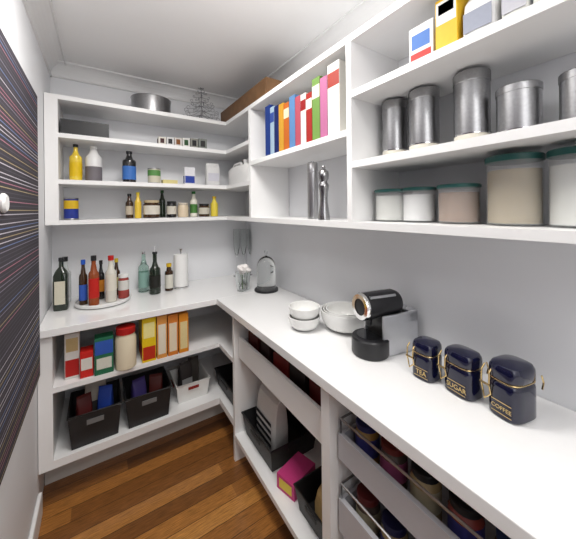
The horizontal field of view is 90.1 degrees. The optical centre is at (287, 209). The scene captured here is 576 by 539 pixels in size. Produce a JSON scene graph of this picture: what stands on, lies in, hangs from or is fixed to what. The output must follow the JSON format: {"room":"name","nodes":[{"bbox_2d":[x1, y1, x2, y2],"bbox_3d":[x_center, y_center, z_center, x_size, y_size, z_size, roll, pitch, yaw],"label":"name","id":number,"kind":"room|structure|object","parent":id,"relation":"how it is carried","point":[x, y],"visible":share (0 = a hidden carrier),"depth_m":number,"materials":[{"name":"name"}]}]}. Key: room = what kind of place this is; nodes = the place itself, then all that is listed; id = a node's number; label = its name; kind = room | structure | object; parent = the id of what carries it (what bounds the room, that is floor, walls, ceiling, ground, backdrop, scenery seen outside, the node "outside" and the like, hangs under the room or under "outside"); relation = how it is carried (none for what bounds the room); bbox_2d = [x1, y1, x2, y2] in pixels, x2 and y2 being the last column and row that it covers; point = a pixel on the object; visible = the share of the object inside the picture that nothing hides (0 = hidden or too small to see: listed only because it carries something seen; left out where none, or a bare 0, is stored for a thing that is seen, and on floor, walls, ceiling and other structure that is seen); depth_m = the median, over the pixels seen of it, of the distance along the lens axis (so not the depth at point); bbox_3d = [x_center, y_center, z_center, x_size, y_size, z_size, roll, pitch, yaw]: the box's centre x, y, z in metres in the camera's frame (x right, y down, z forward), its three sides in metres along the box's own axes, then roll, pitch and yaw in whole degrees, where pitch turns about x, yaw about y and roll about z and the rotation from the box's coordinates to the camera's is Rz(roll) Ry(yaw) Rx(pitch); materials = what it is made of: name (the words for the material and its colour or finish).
{"room":"pantry","nodes":[
{"label":"pantry","id":0,"kind":"room"},
{"bbox_2d":[0,0,51,538],"bbox_3d":[-0.569,0.260,0.301,0.100,2.455,3.931,-1,0,-33],"label":"wall","id":1,"kind":"structure","parent":0,"point":[21,484],"depth_m":1.26,"materials":[{"name":"white paint"}]},
{"bbox_2d":[0,28,39,484],"bbox_3d":[-0.543,0.122,0.379,0.026,1.350,2.430,-1,0,-33],"label":"striped fabric","id":2,"kind":"object","parent":1,"relation":"attached to","point":[19,212],"visible":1,"depth_m":1.02,"materials":[{"name":"multicoloured fabric"}]},
{"bbox_2d":[28,492,42,538],"bbox_3d":[-0.348,1.430,0.091,0.018,0.110,3.151,-1,0,-33],"label":"baseboard","id":3,"kind":"structure","parent":1,"relation":"attached to","point":[37,516],"depth_m":1.31,"materials":[{"name":"white paint"}]},
{"bbox_2d":[22,0,65,76],"bbox_3d":[-0.503,-0.925,0.353,0.087,0.087,3.731,-1,0,-33],"label":"trim","id":4,"kind":"structure","parent":1,"relation":"attached to","point":[41,15],"depth_m":1.50,"materials":[{"name":"white paint"}]},
{"bbox_2d":[50,77,245,397],"bbox_3d":[-0.997,0.265,2.312,1.389,2.455,0.100,-1,0,-33],"label":"wall","id":5,"kind":"structure","parent":0,"point":[208,244],"depth_m":2.19,"materials":[{"name":"white paint"}]},
{"bbox_2d":[51,60,237,109],"bbox_3d":[-0.958,-0.920,2.233,1.389,0.087,0.087,-1,0,-33],"label":"trim","id":6,"kind":"structure","parent":5,"relation":"attached to","point":[71,71],"depth_m":2.13,"materials":[{"name":"white paint"}]},
{"bbox_2d":[44,92,248,224],"bbox_3d":[-0.781,-0.293,1.974,1.383,0.760,0.701,-1,0,-33],"label":"wall shelf unit","id":7,"kind":"object","parent":5,"relation":"attached to","point":[55,105],"visible":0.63,"depth_m":1.92,"materials":[{"name":"white laminate"}]},
{"bbox_2d":[63,198,78,219],"bbox_3d":[-1.339,-0.001,1.778,0.075,0.134,0.075,-1,0,-33],"label":"tin","id":8,"kind":"object","parent":7,"relation":"on","point":[71,205],"visible":1,"depth_m":1.75,"materials":[{"name":"metal"}]},
{"bbox_2d":[69,144,82,179],"bbox_3d":[-1.327,-0.289,1.800,0.067,0.229,0.067,-1,0,-33],"label":"oil bottle","id":9,"kind":"object","parent":7,"relation":"on","point":[75,160],"visible":0.8,"depth_m":1.78,"materials":[{"name":"yellow plastic"}]},
{"bbox_2d":[60,118,108,137],"bbox_3d":[-1.312,-0.494,1.871,0.246,0.095,0.220,-1,0,-33],"label":"tray","id":10,"kind":"object","parent":7,"relation":"on","point":[68,126],"visible":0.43,"depth_m":1.78,"materials":[{"name":"metal"}]},
{"bbox_2d":[85,146,101,180],"bbox_3d":[-1.255,-0.289,1.859,0.092,0.227,0.092,-1,0,-33],"label":"bottle","id":11,"kind":"object","parent":7,"relation":"on","point":[93,161],"visible":0.85,"depth_m":1.83,"materials":[{"name":"plastic"}]},
{"bbox_2d":[122,151,135,181],"bbox_3d":[-1.081,-0.285,1.961,0.084,0.215,0.084,-1,0,-33],"label":"sauce bottle","id":12,"kind":"object","parent":7,"relation":"on","point":[128,164],"visible":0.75,"depth_m":1.93,"materials":[{"name":"black glass"}]},
{"bbox_2d":[130,93,170,112],"bbox_3d":[-0.993,-0.732,2.093,0.268,0.119,0.268,-1,0,-33],"label":"tin","id":13,"kind":"object","parent":7,"relation":"on","point":[150,101],"visible":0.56,"depth_m":1.98,"materials":[{"name":"metal"}]},
{"bbox_2d":[143,200,159,217],"bbox_3d":[-0.956,0.000,2.017,0.109,0.123,0.109,-1,0,-33],"label":"jar","id":14,"kind":"object","parent":7,"relation":"on","point":[151,208],"visible":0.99,"depth_m":1.97,"materials":[{"name":"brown glass"}]},
{"bbox_2d":[148,168,160,182],"bbox_3d":[-0.943,-0.231,2.027,0.085,0.105,0.085,-1,0,-33],"label":"tin","id":15,"kind":"object","parent":7,"relation":"on","point":[154,174],"visible":0.81,"depth_m":1.99,"materials":[{"name":"metal"}]},
{"bbox_2d":[183,167,194,183],"bbox_3d":[-0.741,-0.246,2.159,0.077,0.131,0.041,-1,0,-33],"label":"box","id":16,"kind":"object","parent":7,"relation":"on","point":[188,172],"visible":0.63,"depth_m":2.14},
{"bbox_2d":[184,87,218,118],"bbox_3d":[-0.687,-0.842,2.307,0.296,0.333,0.304,-1,0,-33],"label":"tree","id":17,"kind":"object","parent":7,"relation":"on","point":[205,102],"visible":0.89,"depth_m":2.30,"materials":[{"name":"silver metal"}]},
{"bbox_2d":[205,163,219,184],"bbox_3d":[-0.593,-0.270,2.262,0.107,0.176,0.061,-1,0,-33],"label":"packet","id":18,"kind":"object","parent":7,"relation":"on","point":[212,173],"visible":0.85,"depth_m":2.24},
{"bbox_2d":[228,159,248,184],"bbox_3d":[-0.356,-0.275,2.200,0.090,0.179,0.397,-1,0,-33],"label":"plastic jug","id":19,"kind":"object","parent":7,"relation":"on","point":[239,173],"visible":0.65,"depth_m":2.14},
{"bbox_2d":[221,77,282,121],"bbox_3d":[-0.230,-0.733,2.096,0.260,0.105,0.760,-1,0,-33],"label":"wooden serving tray","id":20,"kind":"object","parent":7,"relation":"on","point":[265,85],"visible":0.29,"depth_m":1.88,"materials":[{"name":"brown wood"}]},
{"bbox_2d":[38,412,293,538],"bbox_3d":[0.067,1.506,0.710,1.589,0.050,3.931,-1,0,-33],"label":"floor","id":21,"kind":"structure","parent":0,"point":[185,483],"depth_m":1.49,"materials":[{"name":"brown wood"}]},
{"bbox_2d":[38,310,232,484],"bbox_3d":[-0.736,1.058,1.927,1.383,0.862,0.813,-1,0,-33],"label":"shelf unit","id":22,"kind":"object","parent":21,"relation":"on","point":[56,459],"visible":0.39,"depth_m":1.70,"materials":[{"name":"white laminate"}]},
{"bbox_2d":[64,331,79,379],"bbox_3d":[-1.157,0.777,1.546,0.065,0.235,0.061,-1,0,-33],"label":"box","id":23,"kind":"object","parent":22,"relation":"on","point":[71,340],"visible":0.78,"depth_m":1.52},
{"bbox_2d":[80,345,93,378],"bbox_3d":[-1.091,0.826,1.562,0.058,0.136,0.081,-1,0,-33],"label":"box","id":24,"kind":"object","parent":22,"relation":"on","point":[86,353],"visible":1,"depth_m":1.53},
{"bbox_2d":[66,379,121,450],"bbox_3d":[-1.102,1.167,1.650,0.248,0.180,0.268,-1,0,-33],"label":"storage basket","id":25,"kind":"object","parent":22,"relation":"on","point":[87,428],"visible":0.84,"depth_m":1.56,"materials":[{"name":"black plastic"}]},
{"bbox_2d":[76,391,92,415],"bbox_3d":[-1.119,1.135,1.579,0.071,0.235,0.072,-1,0,42],"label":"packet","id":26,"kind":"object","parent":25,"relation":"in","point":[83,402],"visible":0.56,"depth_m":1.56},
{"bbox_2d":[85,379,105,410],"bbox_3d":[-1.130,1.120,1.692,0.108,0.265,0.061,-1,0,-39],"label":"snack packet","id":27,"kind":"object","parent":25,"relation":"in","point":[93,387],"visible":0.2,"depth_m":1.67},
{"bbox_2d":[97,384,113,409],"bbox_3d":[-1.040,1.129,1.642,0.072,0.245,0.071,-1,0,-16],"label":"packet","id":28,"kind":"object","parent":25,"relation":"in","point":[105,393],"visible":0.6,"depth_m":1.63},
{"bbox_2d":[94,331,113,375],"bbox_3d":[-1.018,0.795,1.593,0.087,0.195,0.081,-1,0,-33],"label":"box","id":29,"kind":"object","parent":22,"relation":"on","point":[103,342],"visible":1,"depth_m":1.56,"materials":[{"name":"cardboard"}]},
{"bbox_2d":[115,323,136,370],"bbox_3d":[-0.920,0.777,1.632,0.106,0.230,0.106,-1,0,-33],"label":"canister","id":30,"kind":"object","parent":22,"relation":"on","point":[125,340],"visible":1,"depth_m":1.59,"materials":[{"name":"plastic"}]},
{"bbox_2d":[122,366,171,428],"bbox_3d":[-0.882,1.165,1.795,0.250,0.180,0.268,-1,0,-33],"label":"storage basket","id":31,"kind":"object","parent":22,"relation":"on","point":[141,409],"visible":0.88,"depth_m":1.71,"materials":[{"name":"black plastic"}]},
{"bbox_2d":[131,375,146,397],"bbox_3d":[-0.895,1.132,1.726,0.071,0.235,0.077,-1,0,40],"label":"packet","id":32,"kind":"object","parent":31,"relation":"in","point":[138,387],"visible":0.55,"depth_m":1.71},
{"bbox_2d":[149,373,162,392],"bbox_3d":[-0.820,1.137,1.787,0.077,0.225,0.071,-1,0,-19],"label":"packet","id":33,"kind":"object","parent":31,"relation":"in","point":[155,380],"visible":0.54,"depth_m":1.77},
{"bbox_2d":[139,317,155,362],"bbox_3d":[-0.861,0.765,1.756,0.074,0.252,0.181,-1,0,-33],"label":"cereal box","id":34,"kind":"object","parent":22,"relation":"on","point":[147,326],"visible":0.84,"depth_m":1.68,"materials":[{"name":"cardboard"}]},
{"bbox_2d":[156,315,166,358],"bbox_3d":[-0.802,0.765,1.795,0.056,0.252,0.181,-1,0,-33],"label":"cereal box","id":35,"kind":"object","parent":22,"relation":"on","point":[161,321],"visible":0.62,"depth_m":1.72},
{"bbox_2d":[166,312,177,355],"bbox_3d":[-0.750,0.768,1.829,0.058,0.245,0.181,-1,0,-33],"label":"cereal box","id":36,"kind":"object","parent":22,"relation":"on","point":[172,319],"visible":0.62,"depth_m":1.75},
{"bbox_2d":[177,311,188,352],"bbox_3d":[-0.697,0.771,1.863,0.058,0.238,0.181,-1,0,-33],"label":"cereal box","id":37,"kind":"object","parent":22,"relation":"on","point":[183,337],"visible":0.61,"depth_m":1.79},
{"bbox_2d":[168,361,209,403],"bbox_3d":[-0.684,1.193,1.988,0.221,0.120,0.248,-1,0,-33],"label":"storage basket","id":38,"kind":"object","parent":22,"relation":"on","point":[186,392],"visible":0.82,"depth_m":1.91,"materials":[{"name":"plastic"}]},
{"bbox_2d":[178,360,192,385],"bbox_3d":[-0.695,1.140,1.945,0.085,0.215,0.071,-1,0,-42],"label":"snack packet","id":39,"kind":"object","parent":38,"relation":"in","point":[185,368],"visible":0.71,"depth_m":1.92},
{"bbox_2d":[188,355,198,381],"bbox_3d":[-0.677,1.150,2.053,0.074,0.195,0.060,-1,0,-28],"label":"snack packet","id":40,"kind":"object","parent":38,"relation":"in","point":[194,360],"visible":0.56,"depth_m":2.04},
{"bbox_2d":[214,362,232,404],"bbox_3d":[-0.328,1.194,1.988,0.250,0.110,0.361,-1,0,-33],"label":"storage basket","id":41,"kind":"object","parent":22,"relation":"on","point":[224,373],"visible":0.38,"depth_m":2.06,"materials":[{"name":"black plastic"}]},
{"bbox_2d":[232,317,495,538],"bbox_3d":[0.435,1.046,0.975,0.468,0.862,2.065,-1,0,-33],"label":"drawer unit","id":42,"kind":"object","parent":21,"relation":"on","point":[345,465],"visible":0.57,"depth_m":1.01,"materials":[{"name":"white laminate"}]},
{"bbox_2d":[261,340,274,363],"bbox_3d":[-0.064,0.772,1.544,0.130,0.175,0.120,-1,0,-28],"label":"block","id":43,"kind":"object","parent":42,"relation":"in","point":[267,351],"visible":0.04,"depth_m":1.48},
{"bbox_2d":[241,406,315,471],"bbox_3d":[-0.052,1.258,1.641,0.309,0.125,0.348,-1,0,-33],"label":"storage basket","id":44,"kind":"object","parent":42,"relation":"in","point":[300,439],"visible":0.52,"depth_m":1.55,"materials":[{"name":"black plastic"}]},
{"bbox_2d":[256,382,287,450],"bbox_3d":[-0.092,1.166,1.627,0.111,0.300,0.220,-1,0,-33],"label":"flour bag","id":45,"kind":"object","parent":44,"relation":"in","point":[271,413],"visible":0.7,"depth_m":1.55,"materials":[{"name":"paper"}]},
{"bbox_2d":[273,351,289,378],"bbox_3d":[0.015,0.783,1.423,0.130,0.150,0.120,-1,0,-39],"label":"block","id":46,"kind":"object","parent":42,"relation":"in","point":[279,362],"visible":0.14,"depth_m":1.38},
{"bbox_2d":[277,451,314,501],"bbox_3d":[0.040,1.285,1.391,0.111,0.070,0.161,-1,0,42],"label":"box","id":47,"kind":"object","parent":42,"relation":"in","point":[299,465],"visible":0.83,"depth_m":1.36,"materials":[{"name":"cardboard"}]},
{"bbox_2d":[290,363,308,395],"bbox_3d":[0.095,0.770,1.302,0.130,0.175,0.120,-1,0,-33],"label":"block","id":48,"kind":"object","parent":42,"relation":"in","point":[297,377],"visible":0.05,"depth_m":1.25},
{"bbox_2d":[293,465,321,538],"bbox_3d":[0.217,1.261,1.249,0.307,0.115,0.240,-1,0,-33],"label":"storage basket","id":49,"kind":"object","parent":42,"relation":"in","point":[306,488],"visible":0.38,"depth_m":1.27,"materials":[{"name":"black plastic"}]},
{"bbox_2d":[315,484,321,520],"bbox_3d":[0.208,1.253,1.244,0.200,0.120,0.110,-1,0,-33],"label":"bread loaf","id":50,"kind":"object","parent":49,"relation":"in","point":[318,501],"visible":0.14,"depth_m":1.20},
{"bbox_2d":[40,274,575,538],"bbox_3d":[-0.093,0.602,0.939,1.383,0.038,3.178,-1,0,-33],"label":"countertop","id":51,"kind":"structure","parent":42,"relation":"on","point":[521,478],"depth_m":0.81,"materials":[{"name":"white stone"}]},
{"bbox_2d":[52,257,69,310],"bbox_3d":[-1.347,0.442,1.710,0.071,0.306,0.071,-1,0,-25],"label":"olive oil bottle","id":52,"kind":"object","parent":51,"relation":"on","point":[61,279],"visible":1,"depth_m":1.68,"materials":[{"name":"green glass"}]},
{"bbox_2d":[74,293,130,308],"bbox_3d":[-1.174,0.580,1.833,0.304,0.026,0.304,-1,0,-33],"label":"turntable","id":53,"kind":"object","parent":51,"relation":"on","point":[102,303],"visible":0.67,"depth_m":1.75,"materials":[{"name":"white plastic"}]},
{"bbox_2d":[79,259,87,304],"bbox_3d":[-1.249,0.445,1.755,0.045,0.271,0.045,-1,0,-33],"label":"sauce bottle","id":54,"kind":"object","parent":53,"relation":"on","point":[83,278],"visible":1,"depth_m":1.74,"materials":[{"name":"brown glass"}]},
{"bbox_2d":[88,255,98,305],"bbox_3d":[-1.177,0.431,1.743,0.056,0.298,0.056,-1,0,-33],"label":"sauce bottle","id":55,"kind":"object","parent":53,"relation":"on","point":[93,276],"visible":0.98,"depth_m":1.73,"materials":[{"name":"glass"}]},
{"bbox_2d":[99,260,104,298],"bbox_3d":[-1.211,0.456,1.864,0.041,0.248,0.041,-1,0,-33],"label":"sauce bottle","id":56,"kind":"object","parent":53,"relation":"on","point":[101,273],"visible":0.85,"depth_m":1.85,"materials":[{"name":"black glass"}]},
{"bbox_2d":[105,255,116,302],"bbox_3d":[-1.113,0.436,1.809,0.062,0.286,0.062,-1,0,-33],"label":"vinegar bottle","id":57,"kind":"object","parent":53,"relation":"on","point":[111,274],"visible":1,"depth_m":1.79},
{"bbox_2d":[118,273,128,298],"bbox_3d":[-1.077,0.501,1.885,0.066,0.154,0.066,-1,0,-33],"label":"jar","id":58,"kind":"object","parent":53,"relation":"on","point":[123,281],"visible":0.99,"depth_m":1.86,"materials":[{"name":"white plastic"}]},
{"bbox_2d":[138,251,148,292],"bbox_3d":[-1.036,0.448,2.065,0.071,0.286,0.071,-1,0,-33],"label":"glass bottle","id":59,"kind":"object","parent":51,"relation":"on","point":[143,269],"visible":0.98,"depth_m":2.04,"materials":[{"name":"teal glass"}]},
{"bbox_2d":[149,246,160,294],"bbox_3d":[-0.932,0.425,2.015,0.074,0.331,0.074,-1,0,-33],"label":"wine bottle","id":60,"kind":"object","parent":51,"relation":"on","point":[154,271],"visible":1,"depth_m":1.99,"materials":[{"name":"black glass"}]},
{"bbox_2d":[165,263,172,290],"bbox_3d":[-0.865,0.492,2.090,0.058,0.195,0.058,-1,0,-33],"label":"bottle","id":61,"kind":"object","parent":51,"relation":"on","point":[168,273],"visible":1,"depth_m":2.07,"materials":[{"name":"brown glass"}]},
{"bbox_2d":[173,249,188,288],"bbox_3d":[-0.807,0.444,2.167,0.118,0.289,0.118,-1,0,-33],"label":"paper towel holder","id":62,"kind":"object","parent":51,"relation":"on","point":[180,259],"visible":0.95,"depth_m":2.12,"materials":[{"name":"paper"}]},
{"bbox_2d":[235,264,250,291],"bbox_3d":[-0.324,0.491,2.067,0.112,0.186,0.113,-1,0,22],"label":"vase","id":63,"kind":"object","parent":51,"relation":"on","point":[242,275],"visible":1,"depth_m":2.03,"materials":[{"name":"clear glass"}]},
{"bbox_2d":[254,250,277,293],"bbox_3d":[-0.156,0.439,2.062,0.171,0.286,0.171,-1,0,-33],"label":"glass cloche","id":64,"kind":"object","parent":51,"relation":"on","point":[266,269],"visible":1,"depth_m":2.01,"materials":[{"name":"clear glass"}]},
{"bbox_2d":[289,301,319,330],"bbox_3d":[0.080,0.525,1.403,0.153,0.110,0.153,-1,0,-33],"label":"stacked bowls","id":65,"kind":"object","parent":51,"relation":"on","point":[304,315],"visible":1,"depth_m":1.35,"materials":[{"name":"white ceramic"}]},
{"bbox_2d":[321,301,363,332],"bbox_3d":[0.277,0.529,1.396,0.235,0.098,0.235,-1,0,-33],"label":"bowls","id":66,"kind":"object","parent":51,"relation":"on","point":[339,316],"visible":0.86,"depth_m":1.32,"materials":[{"name":"white ceramic"}]},
{"bbox_2d":[351,289,417,361],"bbox_3d":[0.386,0.455,1.183,0.268,0.243,0.148,-1,0,-23],"label":"coffee machine","id":67,"kind":"object","parent":51,"relation":"on","point":[390,324],"visible":0.98,"depth_m":1.14,"materials":[{"name":"black plastic"}]},
{"bbox_2d":[406,336,441,382],"bbox_3d":[0.478,0.513,0.994,0.106,0.126,0.090,-1,0,-32],"label":"tea canister","id":68,"kind":"object","parent":51,"relation":"on","point":[425,349],"visible":0.93,"depth_m":0.96,"materials":[{"name":"blue ceramic"}]},
{"bbox_2d":[437,344,488,400],"bbox_3d":[0.549,0.507,0.906,0.102,0.135,0.103,-1,0,-24],"label":"sugar canister","id":69,"kind":"object","parent":51,"relation":"on","point":[462,364],"visible":0.98,"depth_m":0.88,"materials":[{"name":"blue ceramic"}]},
{"bbox_2d":[479,354,544,424],"bbox_3d":[0.629,0.500,0.811,0.127,0.149,0.095,-1,0,-21],"label":"coffee canister","id":70,"kind":"object","parent":51,"relation":"on","point":[511,384],"visible":1,"depth_m":0.78,"materials":[{"name":"blue ceramic"}]},
{"bbox_2d":[309,378,320,405],"bbox_3d":[0.174,0.782,1.181,0.130,0.150,0.120,-1,0,-28],"label":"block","id":71,"kind":"object","parent":42,"relation":"in","point":[314,389],"visible":0.13,"depth_m":1.16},
{"bbox_2d":[355,417,379,463],"bbox_3d":[0.270,0.785,0.980,0.081,0.130,0.081,-1,0,-33],"label":"jar","id":72,"kind":"object","parent":42,"relation":"in","point":[364,429],"visible":0.52,"depth_m":0.95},
{"bbox_2d":[356,482,380,538],"bbox_3d":[0.273,1.031,0.980,0.081,0.140,0.081,-1,0,-33],"label":"jar","id":73,"kind":"object","parent":42,"relation":"in","point":[364,496],"visible":0.58,"depth_m":0.95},
{"bbox_2d":[380,436,407,489],"bbox_3d":[0.328,0.784,0.892,0.081,0.130,0.081,-1,0,-33],"label":"jar","id":74,"kind":"object","parent":42,"relation":"in","point":[398,457],"visible":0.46,"depth_m":0.86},
{"bbox_2d":[381,508,408,538],"bbox_3d":[0.330,1.030,0.892,0.081,0.140,0.081,-1,0,-33],"label":"jar","id":75,"kind":"object","parent":42,"relation":"in","point":[390,523],"visible":0.73,"depth_m":0.88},
{"bbox_2d":[410,460,441,520],"bbox_3d":[0.385,0.783,0.805,0.081,0.130,0.081,-1,0,-33],"label":"jar","id":76,"kind":"object","parent":42,"relation":"in","point":[432,485],"visible":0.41,"depth_m":0.77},
{"bbox_2d":[447,490,484,538],"bbox_3d":[0.443,0.783,0.717,0.081,0.130,0.081,-1,0,-33],"label":"jar","id":77,"kind":"object","parent":42,"relation":"in","point":[466,513],"visible":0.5,"depth_m":0.69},
{"bbox_2d":[52,0,362,98],"bbox_3d":[0.041,-0.999,0.710,1.589,0.050,3.931,-1,0,-33],"label":"ceiling","id":78,"kind":"structure","parent":0,"point":[221,47],"depth_m":1.60,"materials":[{"name":"white paint"}]},
{"bbox_2d":[245,52,575,411],"bbox_3d":[0.676,0.247,1.118,0.100,2.455,3.931,-1,0,-33],"label":"wall","id":79,"kind":"structure","parent":0,"point":[492,297],"depth_m":1.08,"materials":[{"name":"white paint"}]},
{"bbox_2d":[267,0,397,80],"bbox_3d":[0.586,-0.936,1.067,0.087,0.087,3.731,-1,0,-33],"label":"trim","id":80,"kind":"structure","parent":79,"relation":"attached to","point":[366,10],"depth_m":1.58,"materials":[{"name":"white paint"}]},
{"bbox_2d":[248,0,575,243],"bbox_3d":[0.462,-0.306,1.069,0.297,0.760,2.177,-1,0,-33],"label":"wall shelf unit","id":81,"kind":"object","parent":79,"relation":"attached to","point":[543,31],"visible":0.84,"depth_m":1.02,"materials":[{"name":"white laminate"}]},
{"bbox_2d":[265,104,274,155],"bbox_3d":[-0.035,-0.469,1.790,0.210,0.306,0.058,-1,0,-33],"label":"cookbook","id":82,"kind":"object","parent":81,"relation":"in","point":[267,108],"visible":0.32,"depth_m":1.73,"materials":[{"name":"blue paper"}]},
{"bbox_2d":[270,106,274,153],"bbox_3d":[-0.005,-0.459,1.744,0.210,0.284,0.044,-1,0,-33],"label":"cookbook","id":83,"kind":"object","parent":81,"relation":"in","point":[272,148],"visible":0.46,"depth_m":1.69,"materials":[{"name":"white paper"}]},
{"bbox_2d":[274,105,278,152],"bbox_3d":[0.021,-0.454,1.704,0.210,0.275,0.047,-1,0,-33],"label":"cookbook","id":84,"kind":"object","parent":81,"relation":"in","point":[276,108],"visible":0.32,"depth_m":1.65,"materials":[{"name":"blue paper"}]},
{"bbox_2d":[279,102,284,150],"bbox_3d":[0.050,-0.452,1.662,0.210,0.271,0.049,-1,0,-33],"label":"cookbook","id":85,"kind":"object","parent":81,"relation":"in","point":[281,106],"visible":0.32,"depth_m":1.60,"materials":[{"name":"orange paper"}]},
{"bbox_2d":[284,101,289,149],"bbox_3d":[0.079,-0.447,1.617,0.210,0.260,0.051,-1,0,-33],"label":"cookbook","id":86,"kind":"object","parent":81,"relation":"in","point":[286,105],"visible":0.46,"depth_m":1.56,"materials":[{"name":"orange paper"}]},
{"bbox_2d":[289,94,298,147],"bbox_3d":[0.109,-0.457,1.571,0.210,0.279,0.053,-1,0,-33],"label":"cookbook","id":87,"kind":"object","parent":81,"relation":"in","point":[292,98],"visible":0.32,"depth_m":1.51,"materials":[{"name":"blue paper"}]},
{"bbox_2d":[295,95,300,145],"bbox_3d":[0.138,-0.447,1.527,0.210,0.259,0.046,-1,0,-33],"label":"cookbook","id":88,"kind":"object","parent":81,"relation":"in","point":[297,99],"visible":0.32,"depth_m":1.47,"materials":[{"name":"red paper"}]},
{"bbox_2d":[300,92,306,143],"bbox_3d":[0.164,-0.446,1.487,0.210,0.256,0.043,-1,0,-33],"label":"cookbook","id":89,"kind":"object","parent":81,"relation":"in","point":[303,96],"visible":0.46,"depth_m":1.43,"materials":[{"name":"white paper"}]},
{"bbox_2d":[306,91,312,142],"bbox_3d":[0.189,-0.441,1.448,0.210,0.245,0.044,-1,0,-33],"label":"cookbook","id":90,"kind":"object","parent":81,"relation":"in","point":[308,95],"visible":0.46,"depth_m":1.39,"materials":[{"name":"red paper"}]},
{"bbox_2d":[307,161,318,218],"bbox_3d":[0.129,-0.099,1.492,0.057,0.298,0.057,-1,0,-33],"label":"salt mill","id":91,"kind":"object","parent":81,"relation":"on","point":[312,167],"visible":1,"depth_m":1.47,"materials":[{"name":"metal"}]},
{"bbox_2d":[312,75,322,139],"bbox_3d":[0.218,-0.467,1.404,0.210,0.297,0.056,-1,0,-33],"label":"cookbook","id":92,"kind":"object","parent":81,"relation":"in","point":[316,81],"visible":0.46,"depth_m":1.34,"materials":[{"name":"green paper"}]},
{"bbox_2d":[318,166,329,219],"bbox_3d":[0.168,-0.077,1.350,0.056,0.253,0.056,-1,0,-33],"label":"pepper mill","id":93,"kind":"object","parent":81,"relation":"on","point":[323,175],"visible":1,"depth_m":1.33,"materials":[{"name":"grey metal"}]},
{"bbox_2d":[320,75,327,137],"bbox_3d":[0.249,-0.459,1.358,0.210,0.280,0.049,-1,0,-33],"label":"cookbook","id":94,"kind":"object","parent":81,"relation":"in","point":[323,81],"visible":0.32,"depth_m":1.30,"materials":[{"name":"pink paper"}]},
{"bbox_2d":[327,59,346,134],"bbox_3d":[0.284,-0.477,1.303,0.210,0.315,0.074,-1,0,-33],"label":"cookbook","id":95,"kind":"object","parent":81,"relation":"in","point":[336,71],"visible":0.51,"depth_m":1.23,"materials":[{"name":"white paper"}]},
{"bbox_2d":[374,188,412,219],"bbox_3d":[0.419,-0.015,1.142,0.147,0.124,0.147,-1,0,-33],"label":"storage container","id":96,"kind":"object","parent":81,"relation":"on","point":[387,207],"visible":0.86,"depth_m":1.09,"materials":[{"name":"plastic"}]},
{"bbox_2d":[382,98,406,154],"bbox_3d":[0.429,-0.309,1.158,0.097,0.238,0.097,-1,0,-33],"label":"steel canister","id":97,"kind":"object","parent":81,"relation":"on","point":[394,111],"visible":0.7,"depth_m":1.12,"materials":[{"name":"silver metal"}]},
{"bbox_2d":[402,186,436,220],"bbox_3d":[0.478,-0.016,1.052,0.116,0.125,0.116,-1,0,-33],"label":"storage container","id":98,"kind":"object","parent":81,"relation":"on","point":[417,207],"visible":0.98,"depth_m":1.01,"materials":[{"name":"plastic"}]},
{"bbox_2d":[409,17,435,62],"bbox_3d":[0.459,-0.533,0.953,0.071,0.135,0.083,-1,0,-33],"label":"box","id":99,"kind":"object","parent":81,"relation":"on","point":[422,38],"visible":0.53,"depth_m":0.93,"materials":[{"name":"cardboard"}]},
{"bbox_2d":[408,86,439,149],"bbox_3d":[0.497,-0.310,1.054,0.106,0.238,0.106,-1,0,-33],"label":"steel canister","id":100,"kind":"object","parent":81,"relation":"on","point":[423,102],"visible":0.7,"depth_m":1.01,"materials":[{"name":"silver metal"}]},
{"bbox_2d":[435,0,468,49],"bbox_3d":[0.508,-0.553,0.887,0.081,0.175,0.066,-1,0,-33],"label":"box","id":101,"kind":"object","parent":81,"relation":"on","point":[449,14],"visible":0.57,"depth_m":0.86,"materials":[{"name":"cardboard"}]},
{"bbox_2d":[436,183,481,221],"bbox_3d":[0.554,-0.017,0.935,0.127,0.125,0.127,-1,0,-33],"label":"storage container","id":102,"kind":"object","parent":81,"relation":"on","point":[453,206],"visible":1,"depth_m":0.89,"materials":[{"name":"plastic"}]},
{"bbox_2d":[453,67,490,140],"bbox_3d":[0.586,-0.311,0.918,0.104,0.238,0.104,-1,0,-33],"label":"steel canister","id":103,"kind":"object","parent":81,"relation":"on","point":[472,86],"visible":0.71,"depth_m":0.88,"materials":[{"name":"silver metal"}]},
{"bbox_2d":[463,0,501,36],"bbox_3d":[0.563,-0.546,0.821,0.101,0.160,0.089,-1,0,-33],"label":"packet","id":104,"kind":"object","parent":81,"relation":"on","point":[478,14],"visible":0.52,"depth_m":0.79,"materials":[{"name":"cardboard"}]},
{"bbox_2d":[484,152,545,223],"bbox_3d":[0.636,-0.052,0.810,0.136,0.194,0.136,-1,0,-33],"label":"storage container","id":105,"kind":"object","parent":81,"relation":"on","point":[515,195],"visible":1,"depth_m":0.76,"materials":[{"name":"plastic"}]},
{"bbox_2d":[501,0,532,18],"bbox_3d":[0.609,-0.552,0.751,0.101,0.170,0.064,-1,0,-33],"label":"packet","id":106,"kind":"object","parent":81,"relation":"on","point":[509,7],"visible":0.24,"depth_m":0.72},
{"bbox_2d":[495,79,542,132],"bbox_3d":[0.654,-0.269,0.816,0.107,0.152,0.107,-1,0,-33],"label":"steel canister","id":107,"kind":"object","parent":81,"relation":"on","point":[519,104],"visible":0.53,"depth_m":0.78,"materials":[{"name":"silver metal"}]},
{"bbox_2d":[546,145,575,225],"bbox_3d":[0.709,-0.051,0.699,0.121,0.191,0.121,-1,0,-33],"label":"storage container","id":108,"kind":"object","parent":81,"relation":"on","point":[562,177],"visible":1,"depth_m":0.69,"materials":[{"name":"plastic"}]},
{"bbox_2d":[558,67,575,119],"bbox_3d":[0.726,-0.266,0.706,0.091,0.145,0.091,-1,0,-33],"label":"steel canister","id":109,"kind":"object","parent":81,"relation":"on","point":[566,80],"visible":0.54,"depth_m":0.70,"materials":[{"name":"silver metal"}]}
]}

